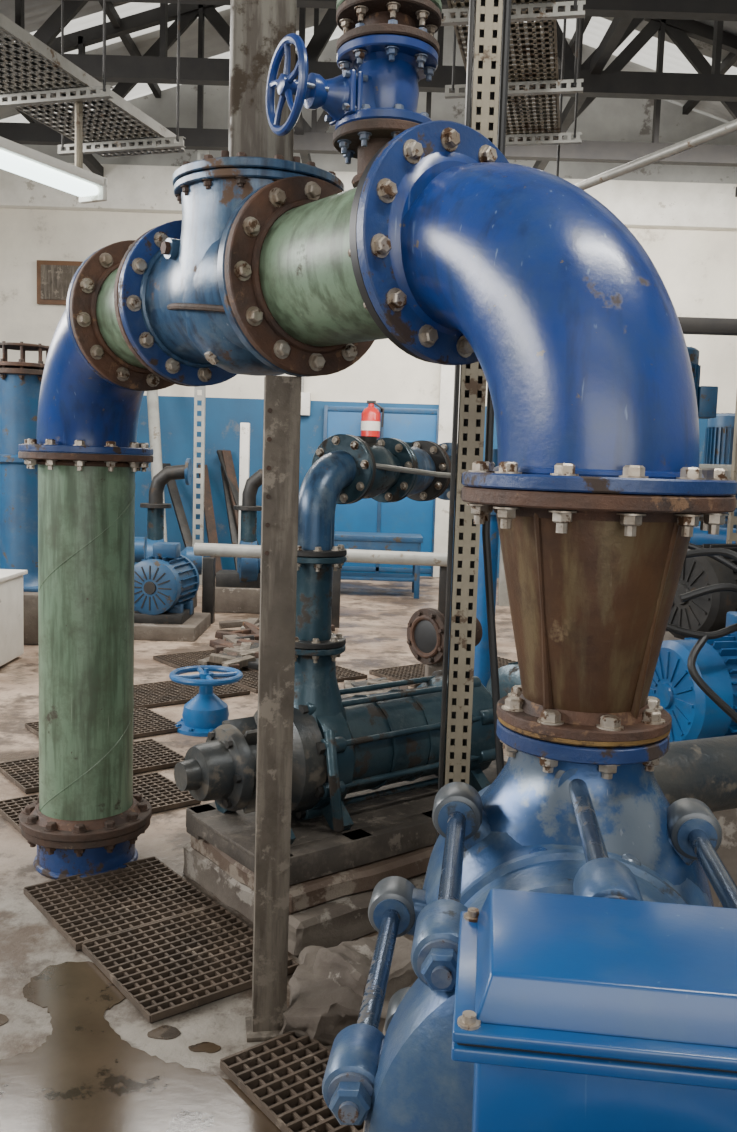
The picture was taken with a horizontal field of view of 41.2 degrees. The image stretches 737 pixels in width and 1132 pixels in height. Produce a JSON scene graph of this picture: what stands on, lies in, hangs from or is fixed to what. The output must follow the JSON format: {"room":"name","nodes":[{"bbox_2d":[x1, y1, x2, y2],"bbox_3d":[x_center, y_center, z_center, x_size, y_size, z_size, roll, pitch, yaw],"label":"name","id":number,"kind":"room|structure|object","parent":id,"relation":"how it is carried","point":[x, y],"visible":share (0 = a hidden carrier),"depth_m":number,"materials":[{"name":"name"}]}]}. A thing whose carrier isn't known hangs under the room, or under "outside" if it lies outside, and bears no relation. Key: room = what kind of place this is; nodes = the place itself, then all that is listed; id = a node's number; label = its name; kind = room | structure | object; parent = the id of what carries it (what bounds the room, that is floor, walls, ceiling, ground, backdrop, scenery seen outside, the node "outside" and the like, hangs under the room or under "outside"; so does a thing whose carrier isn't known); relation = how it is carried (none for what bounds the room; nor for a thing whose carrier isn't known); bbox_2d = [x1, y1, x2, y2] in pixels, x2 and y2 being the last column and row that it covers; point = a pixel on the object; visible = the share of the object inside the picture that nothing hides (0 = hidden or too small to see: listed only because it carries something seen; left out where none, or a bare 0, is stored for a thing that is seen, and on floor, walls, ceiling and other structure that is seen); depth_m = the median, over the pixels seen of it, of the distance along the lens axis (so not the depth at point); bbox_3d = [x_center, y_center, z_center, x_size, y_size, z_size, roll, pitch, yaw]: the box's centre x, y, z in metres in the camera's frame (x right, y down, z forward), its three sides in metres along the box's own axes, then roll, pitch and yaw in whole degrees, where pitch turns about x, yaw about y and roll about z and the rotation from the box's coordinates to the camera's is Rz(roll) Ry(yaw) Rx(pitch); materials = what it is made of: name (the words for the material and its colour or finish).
{"room":"mechanical room","nodes":[
{"label":"mechanical room","id":0,"kind":"room"},
{"bbox_2d":[0,80,40,122],"bbox_3d":[-4.252,-4.766,4.139,0.070,0.100,17.200,2,6,0],"label":"roof purlin","id":1,"kind":"structure","parent":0,"point":[28,118],"depth_m":12.17,"materials":[{"name":"grey metal"}]},
{"bbox_2d":[99,1,160,97],"bbox_3d":[-2.738,-5.190,4.089,0.070,0.100,17.200,2,6,0],"label":"roof purlin","id":2,"kind":"structure","parent":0,"point":[111,12],"depth_m":10.95,"materials":[{"name":"metal"}]},
{"bbox_2d":[0,570,517,1131],"bbox_3d":[0.465,1.113,4.741,13.000,0.226,17.200,2,6,0],"label":"floor","id":3,"kind":"structure","parent":0,"point":[375,616],"depth_m":3.23,"materials":[{"name":"concrete"}]},
{"bbox_2d":[0,569,27,665],"bbox_3d":[-3.073,0.355,6.870,1.140,0.625,0.670,2,6,0],"label":"storage cabinet","id":4,"kind":"object","parent":3,"relation":"on","point":[11,580],"visible":1,"depth_m":6.93,"materials":[{"name":"white metal"}]},
{"bbox_2d":[0,341,48,644],"bbox_3d":[-2.812,-0.607,7.990,0.900,2.360,0.900,2,6,0],"label":"tank","id":5,"kind":"object","parent":3,"relation":"on","point":[20,381],"visible":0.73,"depth_m":7.80,"materials":[{"name":"blue paint"},{"name":"rusty brown steel"}]},
{"bbox_2d":[21,820,149,878],"bbox_3d":[-1.043,1.013,3.625,0.460,0.164,0.460,2,6,0],"label":"pipe stub","id":6,"kind":"object","parent":3,"relation":"on","point":[64,862],"visible":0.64,"depth_m":3.47,"materials":[{"name":"blue paint"}]},
{"bbox_2d":[18,451,152,856],"bbox_3d":[-1.020,0.296,3.550,0.469,1.399,0.469,4,6,22],"label":"spool","id":7,"kind":"object","parent":6,"relation":"on","point":[86,517],"visible":0.89,"depth_m":3.41,"materials":[{"name":"green paint"}]},
{"bbox_2d":[18,246,152,471],"bbox_3d":[-0.928,-0.690,3.366,0.460,0.721,0.660,-3,8,-38],"label":"pipe elbow","id":8,"kind":"object","parent":7,"relation":"on","point":[80,410],"visible":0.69,"depth_m":3.29,"materials":[{"name":"blue paint"}]},
{"bbox_2d":[69,226,198,390],"bbox_3d":[-0.631,-0.771,2.978,0.460,0.460,0.414,-3,8,-38],"label":"spool","id":9,"kind":"object","parent":8,"relation":"attached to","point":[99,332],"visible":0.35,"depth_m":2.96,"materials":[{"name":"green paint"}]},
{"bbox_2d":[134,537,144,561],"bbox_3d":[-2.859,-0.447,10.621,0.881,1.490,0.550,2,6,0],"label":"pump","id":10,"kind":"object","parent":3,"relation":"on","point":[139,555],"visible":0.05,"depth_m":10.61,"materials":[{"name":"metal"}]},
{"bbox_2d":[0,961,281,1131],"bbox_3d":[-0.684,1.237,2.367,0.737,0.002,1.117,-3,8,-40],"label":"puddle","id":11,"kind":"object","parent":3,"relation":"on","point":[84,1077],"visible":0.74,"depth_m":2.36,"materials":[{"name":"water"}]},
{"bbox_2d":[147,390,166,541],"bbox_3d":[-2.608,-1.362,12.032,0.140,3.045,2.015,0,6,-18],"label":"plank","id":12,"kind":"object","parent":3,"relation":"on","point":[152,396],"visible":0.24,"depth_m":12.09,"materials":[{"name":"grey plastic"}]},
{"bbox_2d":[140,458,201,607],"bbox_3d":[-2.044,-0.317,9.626,0.844,1.490,0.500,2,6,0],"label":"pump","id":13,"kind":"object","parent":3,"relation":"on","point":[155,511],"visible":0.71,"depth_m":9.53,"materials":[{"name":"metal"}]},
{"bbox_2d":[134,542,210,641],"bbox_3d":[-1.757,0.185,8.381,0.700,0.770,0.820,2,6,0],"label":"motor","id":14,"kind":"object","parent":3,"relation":"on","point":[166,582],"visible":0.92,"depth_m":8.09,"materials":[{"name":"metal"}]},
{"bbox_2d":[162,463,192,547],"bbox_3d":[-2.427,-0.623,12.713,0.120,1.391,1.024,-3,7,-36],"label":"plank","id":15,"kind":"object","parent":3,"relation":"on","point":[172,486],"visible":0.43,"depth_m":12.72,"materials":[{"name":"wood"}]},
{"bbox_2d":[192,150,208,584],"bbox_3d":[-1.950,-2.262,11.362,0.120,5.000,0.062,2,6,0],"label":"strut","id":16,"kind":"object","parent":3,"relation":"on","point":[202,397],"visible":0.34,"depth_m":11.45,"materials":[{"name":"grey metal"}]},
{"bbox_2d":[169,665,242,736],"bbox_3d":[-0.904,0.748,5.451,0.406,0.363,0.406,2,6,0],"label":"valve","id":17,"kind":"object","parent":3,"relation":"on","point":[206,711],"visible":0.83,"depth_m":5.37,"materials":[{"name":"blue metal"}]},
{"bbox_2d":[198,464,221,575],"bbox_3d":[-2.057,-0.612,12.713,0.120,1.389,0.904,-1,7,-23],"label":"plank","id":18,"kind":"object","parent":3,"relation":"on","point":[208,504],"visible":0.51,"depth_m":12.71,"materials":[{"name":"wood"}]},
{"bbox_2d":[220,466,237,570],"bbox_3d":[-1.757,-0.602,12.713,0.120,1.389,0.904,-1,7,-23],"label":"plank","id":19,"kind":"object","parent":3,"relation":"on","point":[231,518],"visible":0.39,"depth_m":12.71,"materials":[{"name":"wood"}]},
{"bbox_2d":[222,450,238,530],"bbox_3d":[-1.684,-0.700,12.702,0.120,1.588,0.960,-2,7,-30],"label":"plank","id":20,"kind":"object","parent":3,"relation":"on","point":[227,456],"visible":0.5,"depth_m":12.88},
{"bbox_2d":[216,450,258,544],"bbox_3d":[-1.634,-0.698,12.702,0.120,1.590,1.100,-4,8,-41],"label":"plank","id":21,"kind":"object","parent":3,"relation":"on","point":[235,493],"visible":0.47,"depth_m":12.81,"materials":[{"name":"wood"}]},
{"bbox_2d":[215,469,261,613],"bbox_3d":[-1.126,-0.299,9.726,0.806,1.490,0.463,2,6,0],"label":"pump","id":22,"kind":"object","parent":3,"relation":"on","point":[238,591],"visible":0.49,"depth_m":9.61,"materials":[{"name":"metal"}]},
{"bbox_2d":[238,423,249,543],"bbox_3d":[-1.400,-0.647,10.997,0.200,1.900,0.200,2,6,0],"label":"post","id":23,"kind":"object","parent":3,"relation":"on","point":[244,427],"visible":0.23,"depth_m":10.90,"materials":[{"name":"metal"}]},
{"bbox_2d":[198,618,334,669],"bbox_3d":[-0.826,0.610,7.736,1.064,0.128,1.922,2,6,0],"label":"scrap","id":24,"kind":"object","parent":3,"relation":"on","point":[238,649],"visible":0.52,"depth_m":7.50,"materials":[{"name":"concrete"}]},
{"bbox_2d":[245,375,301,1041],"bbox_3d":[-0.237,0.381,2.504,0.120,1.705,0.100,1,6,-10],"label":"support post","id":25,"kind":"object","parent":3,"relation":"on","point":[282,394],"visible":0.86,"depth_m":2.48,"materials":[{"name":"grey metal"}]},
{"bbox_2d":[118,152,343,385],"bbox_3d":[-0.344,-0.750,2.609,0.460,0.514,0.643,-3,8,-38],"label":"pipe tee","id":26,"kind":"object","parent":25,"relation":"on","point":[176,313],"visible":0.57,"depth_m":2.43,"materials":[{"name":"blue paint"}]},
{"bbox_2d":[183,835,434,956],"bbox_3d":[0.124,1.030,3.688,1.459,0.189,0.782,-3,8,-38],"label":"plinth","id":27,"kind":"object","parent":3,"relation":"on","point":[330,910],"visible":0.33,"depth_m":3.16,"materials":[{"name":"grey concrete"}]},
{"bbox_2d":[186,760,506,885],"bbox_3d":[0.072,0.892,3.631,1.421,0.092,1.282,2,6,0],"label":"pump baseframe","id":28,"kind":"object","parent":27,"relation":"on","point":[391,825],"depth_m":3.29,"materials":[{"name":"grey metal"}]},
{"bbox_2d":[174,631,500,843],"bbox_3d":[-0.028,0.549,3.485,1.390,0.654,0.477,-3,8,-38],"label":"pump","id":29,"kind":"object","parent":28,"relation":"on","point":[341,747],"visible":0.66,"depth_m":3.28,"materials":[{"name":"blue metal"}]},
{"bbox_2d":[194,543,446,627],"bbox_3d":[-0.356,0.197,8.929,2.521,0.720,0.269,2,6,4],"label":"horizontal pipe","id":30,"kind":"object","parent":3,"relation":"on","point":[200,549],"visible":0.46,"depth_m":8.87,"materials":[{"name":"grey plastic"}]},
{"bbox_2d":[279,934,417,1045],"bbox_3d":[-0.011,1.145,2.689,0.442,0.160,0.426,2,6,0],"label":"rock","id":31,"kind":"object","parent":3,"relation":"on","point":[328,985],"visible":0.49,"depth_m":2.63,"materials":[{"name":"grey stone"}]},
{"bbox_2d":[341,677,407,698],"bbox_3d":[-0.019,0.809,6.147,0.811,0.118,0.832,2,6,0],"label":"scrap","id":32,"kind":"object","parent":3,"relation":"on","point":[347,683],"visible":0.19,"depth_m":6.32,"materials":[{"name":"metal"}]},
{"bbox_2d":[363,1024,385,1131],"bbox_3d":[0.283,1.264,1.412,0.735,0.209,1.966,3,6,7],"label":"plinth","id":33,"kind":"object","parent":3,"relation":"on","point":[383,1032],"visible":0.02,"depth_m":2.26,"materials":[{"name":"concrete"}]},
{"bbox_2d":[295,434,456,665],"bbox_3d":[0.153,0.309,3.821,0.374,1.597,1.393,5,7,30],"label":"discharge riser","id":34,"kind":"object","parent":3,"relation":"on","point":[345,468],"visible":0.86,"depth_m":3.33,"materials":[{"name":"metal"}]},
{"bbox_2d":[334,531,422,598],"bbox_3d":[-0.149,-0.027,11.259,1.500,0.690,0.600,2,6,0],"label":"bench","id":35,"kind":"object","parent":3,"relation":"on","point":[406,542],"visible":0.44,"depth_m":10.95,"materials":[{"name":"metal"}]},
{"bbox_2d":[407,608,481,676],"bbox_3d":[0.393,0.600,4.981,0.346,0.800,0.325,-3,8,-41],"label":"pipe stub","id":36,"kind":"object","parent":3,"relation":"on","point":[425,629],"visible":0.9,"depth_m":4.85,"materials":[{"name":"rusty steel"},{"name":"dark iron"}]},
{"bbox_2d":[436,0,502,840],"bbox_3d":[0.337,-1.441,2.804,0.160,5.300,0.120,2,6,0],"label":"strut","id":37,"kind":"object","parent":3,"relation":"on","point":[486,31],"visible":0.47,"depth_m":2.92,"materials":[{"name":"metal"}]},
{"bbox_2d":[482,0,511,775],"bbox_3d":[0.433,-1.244,2.826,0.130,4.890,0.031,5,7,28],"label":"conduit","id":38,"kind":"object","parent":37,"relation":"attached to","point":[506,22],"visible":0.47,"depth_m":2.95,"materials":[{"name":"metal"}]},
{"bbox_2d":[474,449,498,687],"bbox_3d":[0.676,0.132,5.643,0.240,1.600,0.240,2,6,0],"label":"blue standpipe","id":39,"kind":"object","parent":3,"relation":"on","point":[482,657],"visible":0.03,"depth_m":5.60,"materials":[{"name":"blue metal"}]},
{"bbox_2d":[486,661,520,697],"bbox_3d":[0.789,0.738,4.175,0.719,0.710,0.388,-3,8,-39],"label":"motor","id":40,"kind":"object","parent":3,"relation":"on","point":[509,675],"visible":0.04,"depth_m":4.01,"materials":[{"name":"teal paint"}]},
{"bbox_2d":[322,719,736,1131],"bbox_3d":[0.333,0.720,1.629,0.693,0.849,1.250,3,6,7],"label":"pump","id":41,"kind":"object","parent":3,"relation":"on","point":[569,830],"visible":0.58,"depth_m":1.55,"materials":[{"name":"blue paint"}]},
{"bbox_2d":[451,889,736,1131],"bbox_3d":[0.331,0.533,1.010,0.488,0.300,0.251,3,6,7],"label":"box","id":42,"kind":"object","parent":41,"relation":"attached to","point":[573,1013],"visible":1,"depth_m":0.92,"materials":[{"name":"blue metal"}]},
{"bbox_2d":[461,486,735,778],"bbox_3d":[0.385,0.103,1.723,0.460,0.470,0.460,2,6,0],"label":"pipe reducer","id":43,"kind":"object","parent":41,"relation":"on","point":[591,603],"visible":0.87,"depth_m":1.60,"materials":[{"name":"brown metal"}]},
{"bbox_2d":[347,120,736,536],"bbox_3d":[0.330,-0.461,1.758,0.466,0.767,0.697,-3,8,-38],"label":"pipe elbow","id":44,"kind":"object","parent":43,"relation":"on","point":[467,254],"visible":0.94,"depth_m":1.60,"materials":[{"name":"blue paint"}]},
{"bbox_2d":[224,118,435,375],"bbox_3d":[-0.013,-0.685,2.186,0.460,0.495,0.561,-3,8,-38],"label":"spool","id":45,"kind":"object","parent":44,"relation":"attached to","point":[295,291],"visible":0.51,"depth_m":2.18,"materials":[{"name":"green paint"}]},
{"bbox_2d":[266,19,437,163],"bbox_3d":[-0.024,-0.998,2.066,0.356,0.244,0.216,-2,7,-29],"label":"valve","id":46,"kind":"object","parent":45,"relation":"on","point":[381,74],"visible":0.79,"depth_m":2.02,"materials":[{"name":"blue paint"}]},
{"bbox_2d":[336,0,441,56],"bbox_3d":[0.056,-1.564,2.041,0.224,0.953,0.224,2,6,0],"label":"vent pipe","id":47,"kind":"object","parent":46,"relation":"on","point":[410,15],"visible":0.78,"depth_m":2.02,"materials":[{"name":"brown metal"}]},
{"bbox_2d":[498,317,736,605],"bbox_3d":[3.935,-1.050,10.535,5.000,3.130,0.140,2,6,0],"label":"horizontal pipe","id":48,"kind":"object","parent":3,"relation":"on","point":[689,325],"depth_m":10.32,"materials":[{"name":"metal"}]},
{"bbox_2d":[648,611,736,907],"bbox_3d":[1.290,0.675,3.385,0.821,1.030,0.526,2,6,0],"label":"motor","id":49,"kind":"object","parent":3,"relation":"on","point":[694,715],"visible":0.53,"depth_m":3.16,"materials":[{"name":"blue paint"},{"name":"dark iron"}]},
{"bbox_2d":[666,623,736,639],"bbox_3d":[1.205,0.238,3.061,0.730,0.161,0.078,2,6,0],"label":"power cable","id":50,"kind":"object","parent":49,"relation":"attached to","point":[730,629],"visible":0.66,"depth_m":3.03,"materials":[{"name":"black rubber"}]},
{"bbox_2d":[679,583,736,601],"bbox_3d":[1.407,0.128,3.088,0.957,0.156,0.065,0,6,-16],"label":"power cable","id":51,"kind":"object","parent":49,"relation":"attached to","point":[709,589],"visible":1,"depth_m":2.96,"materials":[{"name":"black rubber"}]},
{"bbox_2d":[685,548,736,560],"bbox_3d":[1.080,0.086,3.037,0.403,0.286,0.088,3,6,16],"label":"power cable","id":52,"kind":"object","parent":49,"relation":"attached to","point":[706,551],"visible":0.59,"depth_m":3.02,"materials":[{"name":"black rubber"}]},
{"bbox_2d":[687,635,736,722],"bbox_3d":[1.268,0.430,3.003,0.591,0.419,0.084,2,6,6],"label":"power cable","id":53,"kind":"object","parent":49,"relation":"attached to","point":[700,643],"visible":1,"depth_m":2.99,"materials":[{"name":"black rubber"}]},
{"bbox_2d":[688,543,736,571],"bbox_3d":[1.481,0.012,3.762,1.015,0.299,0.042,4,6,17],"label":"power cable","id":54,"kind":"object","parent":49,"relation":"attached to","point":[691,546],"visible":0.27,"depth_m":3.78,"materials":[{"name":"black rubber"}]},
{"bbox_2d":[654,735,736,811],"bbox_3d":[1.070,0.817,2.473,1.782,0.925,0.303,-2,7,-29],"label":"pipe","id":55,"kind":"object","parent":3,"relation":"on","point":[704,770],"visible":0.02,"depth_m":2.23,"materials":[{"name":"grey metal"}]},
{"bbox_2d":[663,544,736,640],"bbox_3d":[1.635,0.492,4.470,0.800,1.189,0.606,2,6,0],"label":"motor","id":56,"kind":"object","parent":3,"relation":"on","point":[705,613],"visible":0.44,"depth_m":4.21,"materials":[{"name":"metal"}]},
{"bbox_2d":[666,464,736,630],"bbox_3d":[3.272,0.125,6.389,3.065,1.620,0.302,1,6,-6],"label":"horizontal pipe","id":57,"kind":"object","parent":3,"relation":"on","point":[728,467],"visible":0.02,"depth_m":6.15,"materials":[{"name":"grey plastic"}]},
{"bbox_2d":[687,347,735,544],"bbox_3d":[2.506,-0.474,7.785,1.140,2.472,0.800,2,6,0],"label":"pump","id":58,"kind":"object","parent":3,"relation":"on","point":[707,396],"visible":0.09,"depth_m":7.56,"materials":[{"name":"blue paint"},{"name":"dark iron"}]},
{"bbox_2d":[703,413,736,528],"bbox_3d":[3.314,-0.391,9.199,0.800,2.062,0.800,2,6,0],"label":"pump","id":59,"kind":"object","parent":3,"relation":"on","point":[719,434],"visible":0.28,"depth_m":8.99,"materials":[{"name":"metal"}]},
{"bbox_2d":[726,394,736,543],"bbox_3d":[2.276,-2.370,5.700,0.060,6.663,0.052,2,6,0],"label":"strut","id":60,"kind":"object","parent":3,"relation":"on","point":[732,520],"visible":0.13,"depth_m":5.89,"materials":[{"name":"metal"}]},
{"bbox_2d":[0,25,736,577],"bbox_3d":[0.610,-3.486,13.005,13.400,7.250,0.200,2,6,0],"label":"wall","id":61,"kind":"structure","parent":0,"point":[697,269],"depth_m":12.88,"materials":[{"name":"white paint"}]},
{"bbox_2d":[37,260,82,304],"bbox_3d":[-4.035,-3.711,12.846,0.620,0.560,0.070,2,6,0],"label":"notice board","id":62,"kind":"object","parent":61,"relation":"attached to","point":[54,278],"visible":0.69,"depth_m":12.81,"materials":[{"name":"brown wood"}]},
{"bbox_2d":[301,377,310,415],"bbox_3d":[-0.849,-3.242,12.875,0.220,2.500,0.100,2,6,0],"label":"box","id":63,"kind":"object","parent":61,"relation":"attached to","point":[305,396],"visible":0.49,"depth_m":12.94,"materials":[{"name":"white plastic"}]},
{"bbox_2d":[0,163,736,230],"bbox_3d":[0.650,-4.763,12.680,12.980,0.550,0.180,2,6,0],"label":"beam","id":64,"kind":"structure","parent":61,"relation":"attached to","point":[130,188],"depth_m":12.59,"materials":[{"name":"white paint"}]},
{"bbox_2d":[323,405,438,576],"bbox_3d":[0.151,-0.994,13.130,1.550,2.240,0.065,2,6,0],"label":"door","id":65,"kind":"structure","parent":61,"relation":"in","point":[407,515],"depth_m":13.13,"materials":[{"name":"blue paint"}]},
{"bbox_2d":[361,400,383,438],"bbox_3d":[0.022,-1.917,12.835,0.254,0.490,0.308,-2,7,-30],"label":"fire extinguisher","id":66,"kind":"object","parent":65,"relation":"attached to","point":[370,416],"visible":0.91,"depth_m":12.73,"materials":[{"name":"red metal"}]},
{"bbox_2d":[433,365,460,576],"bbox_3d":[-2.333,-2.244,12.984,7.145,4.600,0.120,2,6,0],"label":"trim","id":67,"kind":"structure","parent":61,"relation":"attached to","point":[447,372],"depth_m":12.96,"materials":[{"name":"white paint"}]},
{"bbox_2d":[0,0,736,122],"bbox_3d":[0.662,-5.159,4.056,13.600,2.210,17.550,2,6,0],"label":"ceiling","id":68,"kind":"structure","parent":0,"point":[36,12],"depth_m":11.51,"materials":[{"name":"white paint"}]},
{"bbox_2d":[0,0,185,157],"bbox_3d":[-1.488,-3.894,3.879,0.720,3.742,2.450,4,6,16],"label":"cable tray","id":69,"kind":"object","parent":68,"relation":"hanging from","point":[27,100],"visible":0.98,"depth_m":4.49,"materials":[{"name":"metal"}]},
{"bbox_2d":[0,94,106,203],"bbox_3d":[-1.522,-1.842,3.951,0.150,0.440,1.199,5,7,27],"label":"fluorescent light","id":70,"kind":"object","parent":69,"relation":"hanging from","point":[16,158],"visible":0.98,"depth_m":4.25,"materials":[{"name":"white plastic"}]},
{"bbox_2d":[221,0,299,162],"bbox_3d":[-0.204,-3.442,2.272,0.220,4.945,0.200,1,6,-10],"label":"steel column","id":71,"kind":"structure","parent":68,"relation":"attached to","point":[257,27],"depth_m":2.43,"materials":[{"name":"grey metal"}]},
{"bbox_2d":[441,0,585,145],"bbox_3d":[0.730,-4.271,4.426,0.680,3.926,2.380,3,6,11],"label":"cable tray","id":72,"kind":"object","parent":68,"relation":"hanging from","point":[521,89],"visible":0.61,"depth_m":4.77,"materials":[{"name":"metal"}]},
{"bbox_2d":[556,0,736,189],"bbox_3d":[1.925,-3.962,3.936,0.050,4.024,4.546,-1,7,-25],"label":"conduit pipe","id":73,"kind":"object","parent":68,"relation":"attached to","point":[727,128],"visible":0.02,"depth_m":5.05,"materials":[{"name":"metal"}]},
{"bbox_2d":[0,0,736,101],"bbox_3d":[0.673,-5.492,8.772,13.039,2.357,0.120,2,6,0],"label":"roof truss","id":74,"kind":"object","parent":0,"point":[715,86],"depth_m":8.83,"materials":[{"name":"black metal"}]},
{"bbox_2d":[0,4,736,166],"bbox_3d":[0.679,-5.691,10.662,13.039,2.357,0.120,2,6,0],"label":"roof truss","id":75,"kind":"object","parent":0,"point":[316,139],"depth_m":10.71,"materials":[{"name":"black metal"}]},
{"bbox_2d":[9,17,736,196],"bbox_3d":[0.627,-4.043,4.199,8.290,0.120,17.200,2,6,0],"label":"roof","id":76,"kind":"structure","parent":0,"point":[617,28],"depth_m":9.56,"materials":[{"name":"black metal"}]},
{"bbox_2d":[74,0,736,20],"bbox_3d":[0.668,-5.325,7.181,13.039,2.357,0.120,2,6,0],"label":"roof truss","id":77,"kind":"object","parent":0,"point":[713,10],"depth_m":7.25,"materials":[{"name":"black metal"}]},
{"bbox_2d":[560,17,591,68],"bbox_3d":[2.475,-5.529,4.036,0.070,0.100,17.200,2,6,0],"label":"roof purlin","id":78,"kind":"structure","parent":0,"point":[587,19],"depth_m":11.72,"materials":[{"name":"grey metal"}]},
{"bbox_2d":[682,52,736,114],"bbox_3d":[4.058,-4.976,4.089,0.070,0.100,17.200,2,6,0],"label":"roof purlin","id":79,"kind":"structure","parent":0,"point":[731,58],"depth_m":11.22,"materials":[{"name":"grey metal"}]}
]}

